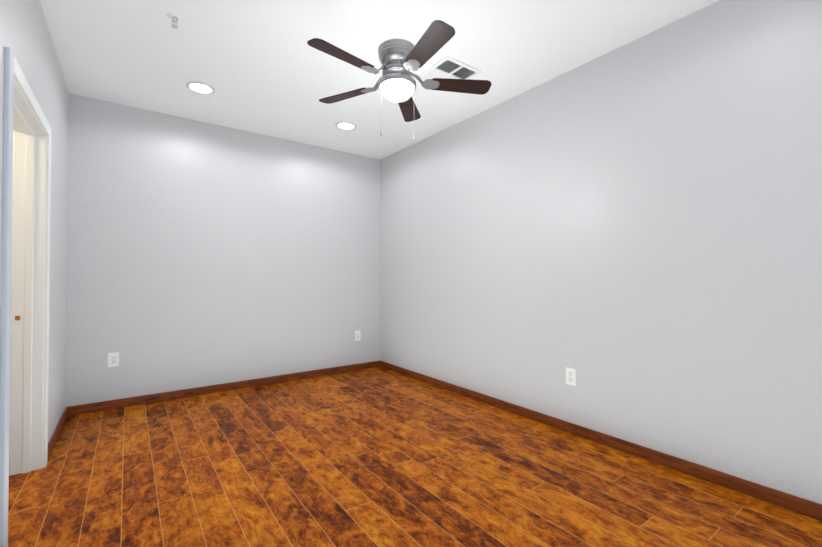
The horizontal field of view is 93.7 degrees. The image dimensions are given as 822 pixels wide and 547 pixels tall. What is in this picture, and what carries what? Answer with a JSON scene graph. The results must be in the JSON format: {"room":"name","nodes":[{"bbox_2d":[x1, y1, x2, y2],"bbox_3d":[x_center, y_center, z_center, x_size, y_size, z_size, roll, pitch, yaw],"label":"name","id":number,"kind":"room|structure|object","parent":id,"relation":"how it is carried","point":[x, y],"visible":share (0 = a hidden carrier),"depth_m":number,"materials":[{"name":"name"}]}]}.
{"room":"empty bedroom","nodes":[
{"label":"empty bedroom","id":0,"kind":"room"},
{"bbox_2d":[0,0,68,442],"bbox_3d":[-1.507,-0.192,1.237,0.135,2.740,4.940,1,-1,-36],"label":"wall","id":1,"kind":"structure","parent":0,"point":[25,37],"depth_m":2.61,"materials":[{"name":"grey paint"}]},
{"bbox_2d":[0,47,50,546],"bbox_3d":[-2.037,0.129,1.954,0.171,2.116,1.062,1,-1,-36],"label":"door frame","id":2,"kind":"structure","parent":1,"relation":"attached to","point":[27,333],"depth_m":2.30,"materials":[{"name":"white wood"}]},
{"bbox_2d":[13,313,21,322],"bbox_3d":[-2.341,0.265,2.292,0.039,0.058,0.002,1,-1,-36],"label":"strike plate","id":3,"kind":"object","parent":2,"relation":"attached to","point":[17,317],"visible":1,"depth_m":2.29,"materials":[{"name":"brown metal"}]},
{"bbox_2d":[48,406,71,458],"bbox_3d":[-2.595,1.159,2.826,0.013,0.078,1.024,1,-1,-36],"label":"baseboard","id":4,"kind":"structure","parent":1,"relation":"attached to","point":[68,410],"depth_m":2.83,"materials":[{"name":"brown wood"}]},
{"bbox_2d":[66,93,379,406],"bbox_3d":[-2.252,-0.160,3.838,4.745,2.740,0.135,1,-1,-36],"label":"wall","id":5,"kind":"structure","parent":0,"point":[201,254],"depth_m":3.89,"materials":[{"name":"grey paint"}]},
{"bbox_2d":[108,352,118,366],"bbox_3d":[-2.658,0.769,3.440,0.079,0.125,0.008,1,-1,-36],"label":"electrical outlet","id":6,"kind":"object","parent":5,"relation":"attached to","point":[113,359],"visible":1,"depth_m":3.44,"materials":[{"name":"white plastic"}]},
{"bbox_2d":[72,360,379,414],"bbox_3d":[-1.665,1.175,4.158,3.090,0.078,0.017,1,-1,-36],"label":"baseboard","id":7,"kind":"structure","parent":5,"relation":"attached to","point":[131,401],"depth_m":3.88,"materials":[{"name":"brown wood"}]},
{"bbox_2d":[355,330,360,340],"bbox_3d":[-0.677,0.789,4.896,0.079,0.125,0.008,1,-1,-36],"label":"electrical outlet","id":8,"kind":"object","parent":5,"relation":"attached to","point":[357,335],"visible":1,"depth_m":4.89,"materials":[{"name":"white plastic"}]},
{"bbox_2d":[40,0,718,159],"bbox_3d":[-0.750,-1.605,1.811,4.745,0.100,5.210,1,-1,-36],"label":"ceiling","id":9,"kind":"structure","parent":0,"point":[262,67],"depth_m":2.69,"materials":[{"name":"white paint"}]},
{"bbox_2d":[167,13,181,27],"bbox_3d":[-1.428,-1.519,2.325,0.080,0.058,0.080,1,-1,-36],"label":"sprinkler","id":10,"kind":"object","parent":9,"relation":"attached to","point":[174,17],"visible":1,"depth_m":2.32,"materials":[{"name":"white metal"}]},
{"bbox_2d":[186,81,214,93],"bbox_3d":[-1.742,-1.533,3.191,0.212,0.008,0.212,1,-1,-36],"label":"recessed light","id":11,"kind":"object","parent":9,"relation":"in","point":[199,87],"visible":1,"depth_m":3.18,"materials":[{"name":"white"}]},
{"bbox_2d":[336,122,355,129],"bbox_3d":[-0.673,-1.524,3.983,0.212,0.008,0.212,1,-1,-36],"label":"recessed light","id":12,"kind":"object","parent":9,"relation":"in","point":[345,125],"visible":1,"depth_m":3.97,"materials":[{"name":"white"}]},
{"bbox_2d":[307,20,490,142],"bbox_3d":[-0.107,-1.230,2.624,1.265,0.630,1.275,1,-1,-36],"label":"ceiling fan","id":13,"kind":"object","parent":9,"relation":"attached to","point":[401,60],"visible":1,"depth_m":2.57,"materials":[{"name":"brown wood"}]},
{"bbox_2d":[418,55,481,80],"bbox_3d":[0.295,-1.534,2.969,0.354,0.012,0.354,1,-1,-36],"label":"ceiling vent","id":14,"kind":"object","parent":9,"relation":"in","point":[447,67],"visible":0.73,"depth_m":2.92,"materials":[{"name":"white metal"}]},
{"bbox_2d":[8,367,821,546],"bbox_3d":[-0.750,1.235,1.776,4.745,0.100,5.210,1,-1,-36],"label":"floor","id":15,"kind":"structure","parent":0,"point":[377,457],"depth_m":2.18,"materials":[{"name":"brown wood"}]},
{"bbox_2d":[380,0,821,503],"bbox_3d":[1.148,-0.169,3.104,0.135,2.740,5.075,1,-1,-36],"label":"wall","id":16,"kind":"structure","parent":0,"point":[631,233],"depth_m":2.48,"materials":[{"name":"grey paint"}]},
{"bbox_2d":[566,367,575,385],"bbox_3d":[1.202,0.777,2.898,0.008,0.125,0.079,1,-1,-36],"label":"outlet","id":17,"kind":"object","parent":16,"relation":"attached to","point":[570,376],"visible":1,"depth_m":2.90,"materials":[{"name":"white plastic"}]},
{"bbox_2d":[380,361,821,520],"bbox_3d":[1.047,1.162,3.097,0.017,0.078,4.940,1,-1,-36],"label":"baseboard","id":18,"kind":"structure","parent":16,"relation":"attached to","point":[808,508],"depth_m":2.45,"materials":[{"name":"brown wood"}]}
]}

